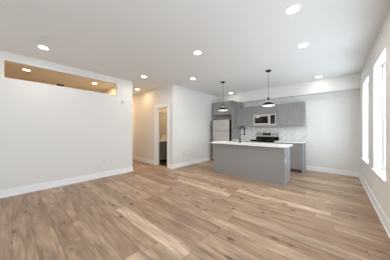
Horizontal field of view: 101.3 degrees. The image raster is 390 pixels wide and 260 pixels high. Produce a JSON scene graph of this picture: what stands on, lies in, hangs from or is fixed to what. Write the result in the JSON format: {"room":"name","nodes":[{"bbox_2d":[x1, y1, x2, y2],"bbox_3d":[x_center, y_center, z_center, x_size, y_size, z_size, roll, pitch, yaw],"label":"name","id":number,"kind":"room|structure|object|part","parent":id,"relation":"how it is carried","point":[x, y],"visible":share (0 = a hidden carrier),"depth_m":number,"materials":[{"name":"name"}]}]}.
{"room":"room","nodes":[
{"label":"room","id":0,"kind":"room"},
{"bbox_2d":[0,50,131,190],"bbox_3d":[-3.742,-0.110,2.891,0.120,2.740,5.420,0,0,41],"label":"wall","id":1,"kind":"structure","parent":0,"point":[48,132],"depth_m":3.58,"materials":[{"name":"paint"}]},
{"bbox_2d":[0,167,132,197],"bbox_3d":[-3.682,1.190,2.848,0.027,0.140,5.435,0,0,41],"label":"baseboard","id":2,"kind":"structure","parent":1,"relation":"attached to","point":[41,186],"depth_m":3.57,"materials":[{"name":"paint"}]},
{"bbox_2d":[101,86,115,94],"bbox_3d":[-3.253,-0.110,5.985,3.220,2.740,0.120,0,0,41],"label":"wall","id":3,"kind":"structure","parent":0,"point":[111,90],"depth_m":5.63,"materials":[{"name":"paint"}]},
{"bbox_2d":[132,84,174,164],"bbox_3d":[-2.207,-0.110,6.557,4.040,2.740,0.120,0,0,41],"label":"wall","id":4,"kind":"structure","parent":0,"point":[144,103],"depth_m":6.05,"materials":[{"name":"paint"}]},
{"bbox_2d":[132,109,134,158],"bbox_3d":[-2.872,0.193,7.127,0.970,2.135,0.138,0,0,41],"label":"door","id":5,"kind":"structure","parent":4,"relation":"in","point":[133,110],"depth_m":7.00,"materials":[{"name":"paint"}]},
{"bbox_2d":[134,157,172,168],"bbox_3d":[-2.250,1.190,6.497,4.055,0.140,0.027,0,0,41],"label":"baseboard","id":6,"kind":"structure","parent":4,"relation":"attached to","point":[136,158],"depth_m":6.12,"materials":[{"name":"paint"}]},
{"bbox_2d":[154,104,168,167],"bbox_3d":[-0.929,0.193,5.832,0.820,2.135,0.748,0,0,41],"label":"door frame","id":7,"kind":"structure","parent":4,"relation":"in","point":[156,108],"depth_m":5.77,"materials":[{"name":"paint"}]},
{"bbox_2d":[159,108,166,139],"bbox_3d":[-0.769,-0.110,6.561,1.640,2.740,1.780,0,0,41],"label":"wall","id":8,"kind":"structure","parent":0,"point":[164,110],"depth_m":6.94,"materials":[{"name":"paint"}]},
{"bbox_2d":[159,112,166,133],"bbox_3d":[-1.369,-0.290,6.913,0.028,0.900,0.680,0,0,41],"label":"wall mirror","id":9,"kind":"object","parent":8,"relation":"attached to","point":[162,116],"visible":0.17,"depth_m":6.88,"materials":[{"name":"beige mirror"}]},
{"bbox_2d":[0,158,389,259],"bbox_3d":[-1.764,1.310,3.618,8.780,0.100,9.360,0,0,41],"label":"floor","id":10,"kind":"structure","parent":0,"point":[150,211],"depth_m":2.28,"materials":[{"name":"brown wood"}]},
{"bbox_2d":[213,119,230,158],"bbox_3d":[1.216,0.430,6.551,0.740,1.660,0.740,0,0,41],"label":"refrigerator","id":11,"kind":"object","parent":10,"relation":"on","point":[221,128],"visible":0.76,"depth_m":6.27,"materials":[{"name":"silver metal"}]},
{"bbox_3d":[1.021,0.620,6.328,0.740,1.160,0.058,0,0,41],"label":"fridge door","id":12,"kind":"part","parent":11,"relation":"part of","materials":[{"name":"metal"}]},
{"bbox_3d":[1.021,-0.188,6.328,0.740,0.425,0.058,0,0,41],"label":"freezer door","id":13,"kind":"part","parent":11,"relation":"part of","materials":[{"name":"metal"}]},
{"bbox_2d":[231,100,238,140],"bbox_3d":[1.604,0.060,6.349,0.049,2.400,0.568,0,0,41],"label":"end panel","id":14,"kind":"object","parent":10,"relation":"on","point":[234,130],"visible":0.34,"depth_m":6.18,"materials":[{"name":"grey paint"}]},
{"bbox_2d":[214,143,289,185],"bbox_3d":[1.492,0.827,4.444,1.910,0.866,0.613,0,0,41],"label":"kitchen island","id":15,"kind":"object","parent":10,"relation":"on","point":[259,163],"visible":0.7,"depth_m":4.04,"materials":[{"name":"grey paint"}]},
{"bbox_2d":[211,141,292,147],"bbox_3d":[1.464,0.377,4.420,2.020,0.033,0.720,0,0,41],"label":"island countertop","id":16,"kind":"structure","parent":15,"relation":"on","point":[217,142],"depth_m":4.19,"materials":[{"name":"white stone"}]},
{"bbox_2d":[238,126,244,142],"bbox_3d":[1.310,0.120,4.500,0.178,0.479,0.117,0,0,41],"label":"faucet","id":17,"kind":"object","parent":16,"relation":"on","point":[241,126],"visible":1,"depth_m":4.54,"materials":[{"name":"black metal"}]},
{"bbox_3d":[2.171,0.827,3.828,0.075,0.866,0.580,0,0,41],"label":"panel","id":18,"kind":"part","parent":15,"relation":"part of","materials":[{"name":"grey paint"}]},
{"bbox_2d":[251,132,278,142],"bbox_3d":[2.402,0.660,5.538,0.758,1.200,0.702,0,0,41],"label":"range","id":19,"kind":"object","parent":10,"relation":"on","point":[261,137],"visible":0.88,"depth_m":5.62,"materials":[{"name":"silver metal"}]},
{"bbox_2d":[252,139,276,140],"bbox_3d":[2.392,0.346,5.528,0.758,0.017,0.570,0,0,41],"label":"cooktop","id":20,"kind":"object","parent":19,"relation":"in","point":[252,139],"depth_m":5.54,"materials":[{"name":"black glass"}]},
{"bbox_2d":[274,142,305,173],"bbox_3d":[3.003,0.826,5.070,0.756,0.868,0.651,0,0,41],"label":"base cabinet","id":21,"kind":"object","parent":10,"relation":"on","point":[297,151],"visible":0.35,"depth_m":4.73,"materials":[{"name":"grey paint"}]},
{"bbox_2d":[274,140,305,143],"bbox_3d":[3.010,0.375,5.065,0.773,0.030,0.648,0,0,41],"label":"countertop","id":22,"kind":"structure","parent":21,"relation":"on","point":[279,141],"depth_m":5.01,"materials":[{"name":"white stone"}]},
{"bbox_3d":[2.938,0.481,4.752,0.352,0.167,0.020,0,0,41],"label":"drawer","id":23,"kind":"part","parent":21,"relation":"part of","materials":[{"name":"grey paint"}]},
{"bbox_3d":[2.938,0.865,4.752,0.352,0.580,0.020,0,0,41],"label":"door","id":24,"kind":"part","parent":21,"relation":"part of","materials":[{"name":"grey paint"}]},
{"bbox_3d":[3.284,0.826,4.845,0.037,0.868,0.618,0,0,41],"label":"panel","id":25,"kind":"part","parent":21,"relation":"part of","materials":[{"name":"grey paint"}]},
{"bbox_3d":[1.870,0.826,6.062,0.724,0.868,0.651,0,0,41],"label":"base cabinet","id":26,"kind":"object","parent":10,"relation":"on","visible":0},
{"bbox_2d":[232,139,251,140],"bbox_3d":[1.871,0.375,6.063,0.724,0.030,0.648,0,0,41],"label":"countertop","id":27,"kind":"structure","parent":26,"relation":"on","point":[232,139],"depth_m":6.06,"materials":[{"name":"white stone"}]},
{"bbox_2d":[0,0,389,96],"bbox_3d":[-1.764,-1.530,3.618,8.780,0.100,9.360,0,0,41],"label":"ceiling","id":28,"kind":"structure","parent":0,"point":[238,41],"depth_m":2.62,"materials":[{"name":"paint"}]},
{"bbox_2d":[36,45,49,49],"bbox_3d":[-2.721,-1.476,2.874,0.184,0.007,0.184,0,0,41],"label":"recessed light","id":29,"kind":"object","parent":28,"relation":"in","point":[38,46],"visible":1,"depth_m":2.86,"materials":[{"name":"paint"}]},
{"bbox_2d":[193,50,201,54],"bbox_3d":[0.052,-1.476,3.065,0.184,0.007,0.184,0,0,41],"label":"recessed light","id":30,"kind":"object","parent":28,"relation":"in","point":[197,52],"visible":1,"depth_m":3.05,"materials":[{"name":"paint"}]},
{"bbox_2d":[218,81,227,110],"bbox_3d":[0.863,-1.030,4.933,0.336,0.900,0.336,0,0,41],"label":"pendant lamp","id":31,"kind":"object","parent":28,"relation":"hanging from","point":[222,108],"visible":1,"depth_m":4.86,"materials":[{"name":"black metal"}]},
{"bbox_2d":[261,70,274,106],"bbox_3d":[1.826,-1.030,3.983,0.336,0.900,0.336,0,0,41],"label":"pendant lamp","id":32,"kind":"object","parent":28,"relation":"hanging from","point":[268,103],"visible":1,"depth_m":3.92,"materials":[{"name":"black metal"}]},
{"bbox_2d":[284,4,301,14],"bbox_3d":[1.202,-1.476,1.965,0.184,0.007,0.184,0,0,41],"label":"recessed light","id":33,"kind":"object","parent":28,"relation":"in","point":[292,9],"visible":1,"depth_m":1.96,"materials":[{"name":"paint"}]},
{"bbox_2d":[297,42,309,47],"bbox_3d":[1.891,-1.476,2.797,0.184,0.007,0.184,0,0,41],"label":"recessed light","id":34,"kind":"object","parent":28,"relation":"in","point":[302,45],"visible":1,"depth_m":2.80,"materials":[{"name":"paint"}]},
{"bbox_2d":[175,85,217,163],"bbox_3d":[0.157,-0.110,6.282,0.120,2.740,2.580,0,0,41],"label":"wall","id":35,"kind":"structure","parent":0,"point":[194,117],"depth_m":5.95,"materials":[{"name":"paint"}]},
{"bbox_2d":[173,157,209,168],"bbox_3d":[-0.038,1.190,5.948,0.027,0.140,2.060,0,0,41],"label":"baseboard","id":36,"kind":"structure","parent":35,"relation":"attached to","point":[187,163],"depth_m":5.78,"materials":[{"name":"paint"}]},
{"bbox_2d":[218,89,359,171],"bbox_3d":[2.792,-0.110,5.770,4.760,2.740,0.120,0,0,41],"label":"wall","id":37,"kind":"structure","parent":0,"point":[332,119],"depth_m":4.67,"materials":[{"name":"paint"}]},
{"bbox_2d":[213,101,230,116],"bbox_3d":[1.244,-0.870,6.662,0.896,0.540,0.571,0,0,41],"label":"upper cabinet","id":38,"kind":"object","parent":37,"relation":"attached to","point":[227,104],"visible":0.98,"depth_m":6.49,"materials":[{"name":"grey paint"}]},
{"bbox_3d":[0.916,-0.870,6.627,0.441,0.534,0.020,0,0,41],"label":"door","id":39,"kind":"part","parent":38,"relation":"part of","materials":[{"name":"grey paint"}]},
{"bbox_3d":[1.253,-0.870,6.332,0.441,0.534,0.020,0,0,41],"label":"door","id":40,"kind":"part","parent":38,"relation":"part of","materials":[{"name":"grey paint"}]},
{"bbox_2d":[236,106,256,126],"bbox_3d":[1.966,-0.490,6.170,0.726,0.740,0.361,0,0,41],"label":"upper cabinet","id":41,"kind":"object","parent":37,"relation":"attached to","point":[245,115],"visible":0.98,"depth_m":6.03,"materials":[{"name":"grey paint"}]},
{"bbox_2d":[236,102,242,107],"bbox_3d":[1.770,-0.977,6.370,0.168,0.223,0.318,0,0,41],"label":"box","id":42,"kind":"object","parent":41,"relation":"on","point":[238,104],"visible":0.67,"depth_m":6.25,"materials":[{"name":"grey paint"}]},
{"bbox_3d":[1.739,-0.490,6.186,0.356,0.734,0.020,0,0,41],"label":"door","id":43,"kind":"part","parent":41,"relation":"part of","materials":[{"name":"grey paint"}]},
{"bbox_3d":[2.012,-0.490,5.947,0.356,0.734,0.020,0,0,41],"label":"door","id":44,"kind":"part","parent":41,"relation":"part of","materials":[{"name":"grey paint"}]},
{"bbox_2d":[254,104,276,113],"bbox_3d":[2.526,-0.713,5.680,0.758,0.294,0.361,0,0,41],"label":"upper cabinet","id":45,"kind":"object","parent":37,"relation":"attached to","point":[257,109],"visible":0.75,"depth_m":5.57,"materials":[{"name":"grey paint"}]},
{"bbox_3d":[2.293,-0.713,5.702,0.372,0.288,0.020,0,0,41],"label":"door","id":46,"kind":"part","parent":45,"relation":"part of","materials":[{"name":"grey paint"}]},
{"bbox_2d":[254,113,276,125],"bbox_3d":[2.506,-0.352,5.657,0.754,0.421,0.422,0,0,41],"label":"microwave","id":47,"kind":"object","parent":45,"relation":"attached to","point":[270,119],"visible":0.99,"depth_m":5.50,"materials":[{"name":"metal"}]},
{"bbox_3d":[2.327,-0.352,5.601,0.554,0.375,0.024,0,0,41],"label":"door","id":48,"kind":"part","parent":47,"relation":"part of","materials":[{"name":"metal"}]},
{"bbox_3d":[2.578,-0.713,5.452,0.372,0.288,0.020,0,0,41],"label":"door","id":49,"kind":"part","parent":45,"relation":"part of","materials":[{"name":"grey paint"}]},
{"bbox_2d":[239,126,306,140],"bbox_3d":[2.669,0.120,5.788,2.288,0.476,0.014,0,0,41],"label":"backsplash","id":50,"kind":"structure","parent":37,"relation":"attached to","point":[287,133],"depth_m":5.49,"materials":[{"name":"tile"}]},
{"bbox_2d":[277,102,305,126],"bbox_3d":[3.098,-0.490,5.179,0.760,0.740,0.361,0,0,41],"label":"upper cabinet","id":51,"kind":"object","parent":37,"relation":"attached to","point":[288,114],"visible":1,"depth_m":5.04,"materials":[{"name":"grey paint"}]},
{"bbox_3d":[2.865,-0.490,5.200,0.373,0.734,0.020,0,0,41],"label":"door","id":52,"kind":"part","parent":51,"relation":"part of","materials":[{"name":"grey paint"}]},
{"bbox_3d":[3.151,-0.490,4.950,0.373,0.734,0.020,0,0,41],"label":"door","id":53,"kind":"part","parent":51,"relation":"part of","materials":[{"name":"grey paint"}]},
{"bbox_2d":[237,73,360,102],"bbox_3d":[3.047,-1.285,5.340,3.450,0.390,0.190,0,0,41],"label":"soffit","id":54,"kind":"structure","parent":37,"relation":"attached to","point":[352,81],"depth_m":4.91,"materials":[{"name":"paint"}]},
{"bbox_2d":[306,165,358,176],"bbox_3d":[3.949,1.190,4.659,1.165,0.140,0.027,0,0,41],"label":"baseboard","id":55,"kind":"structure","parent":37,"relation":"attached to","point":[311,168],"depth_m":4.62,"materials":[{"name":"paint"}]},
{"bbox_2d":[360,9,389,221],"bbox_3d":[1.472,-0.110,0.785,0.180,2.740,9.120,0,0,41],"label":"wall","id":56,"kind":"structure","parent":0,"point":[380,190],"depth_m":2.57,"materials":[{"name":"paint"}]},
{"bbox_2d":[361,75,368,164],"bbox_3d":[3.782,-0.205,3.454,0.200,1.770,0.960,0,0,41],"label":"window","id":57,"kind":"structure","parent":56,"relation":"in","point":[365,158],"depth_m":3.79,"materials":[{"name":"glass"}]},
{"bbox_3d":[3.755,0.670,3.477,0.130,0.021,0.960,0,0,41],"label":"sill","id":58,"kind":"part","parent":57,"relation":"part of","materials":[{"name":"paint"}]},
{"bbox_2d":[359,172,389,238],"bbox_3d":[1.394,1.190,0.853,0.027,0.140,9.120,0,0,41],"label":"baseboard","id":59,"kind":"structure","parent":56,"relation":"attached to","point":[384,220],"depth_m":2.43,"materials":[{"name":"paint"}]},
{"bbox_2d":[371,47,386,182],"bbox_3d":[2.833,-0.205,2.371,0.200,1.770,0.960,0,0,41],"label":"window","id":60,"kind":"structure","parent":56,"relation":"in","point":[379,169],"depth_m":2.69,"materials":[{"name":"glass"}]},
{"bbox_3d":[2.807,0.670,2.394,0.130,0.021,0.960,0,0,41],"label":"sill","id":61,"kind":"part","parent":60,"relation":"part of","materials":[{"name":"paint"}]},
{"bbox_3d":[2.882,-0.215,2.328,0.070,1.750,0.880,0,0,41],"label":"frame","id":62,"kind":"part","parent":60,"relation":"part of","materials":[{"name":"paint"}]},
{"bbox_3d":[2.873,0.195,2.336,0.023,0.860,0.810,0,0,41],"label":"sash","id":63,"kind":"part","parent":60,"relation":"part of","materials":[{"name":"paint"}]},
{"bbox_3d":[-0.763,1.257,6.476,1.520,0.006,1.660,0,0,41],"label":"floor","id":64,"kind":"structure","parent":0,"visible":0},
{"bbox_2d":[159,135,166,162],"bbox_3d":[-1.272,0.737,6.563,0.620,1.034,1.020,0,0,41],"label":"bathroom vanity","id":65,"kind":"object","parent":64,"relation":"on","point":[162,143],"visible":0.43,"depth_m":6.21,"materials":[{"name":"grey wood"}]},
{"bbox_3d":[-1.234,0.545,6.197,0.020,0.190,0.494,0,0,41],"label":"drawer","id":66,"kind":"part","parent":65,"relation":"part of","materials":[{"name":"wood"}]},
{"bbox_3d":[-1.234,0.905,6.197,0.020,0.490,0.494,0,0,41],"label":"door","id":67,"kind":"part","parent":65,"relation":"part of","materials":[{"name":"wood"}]}
]}

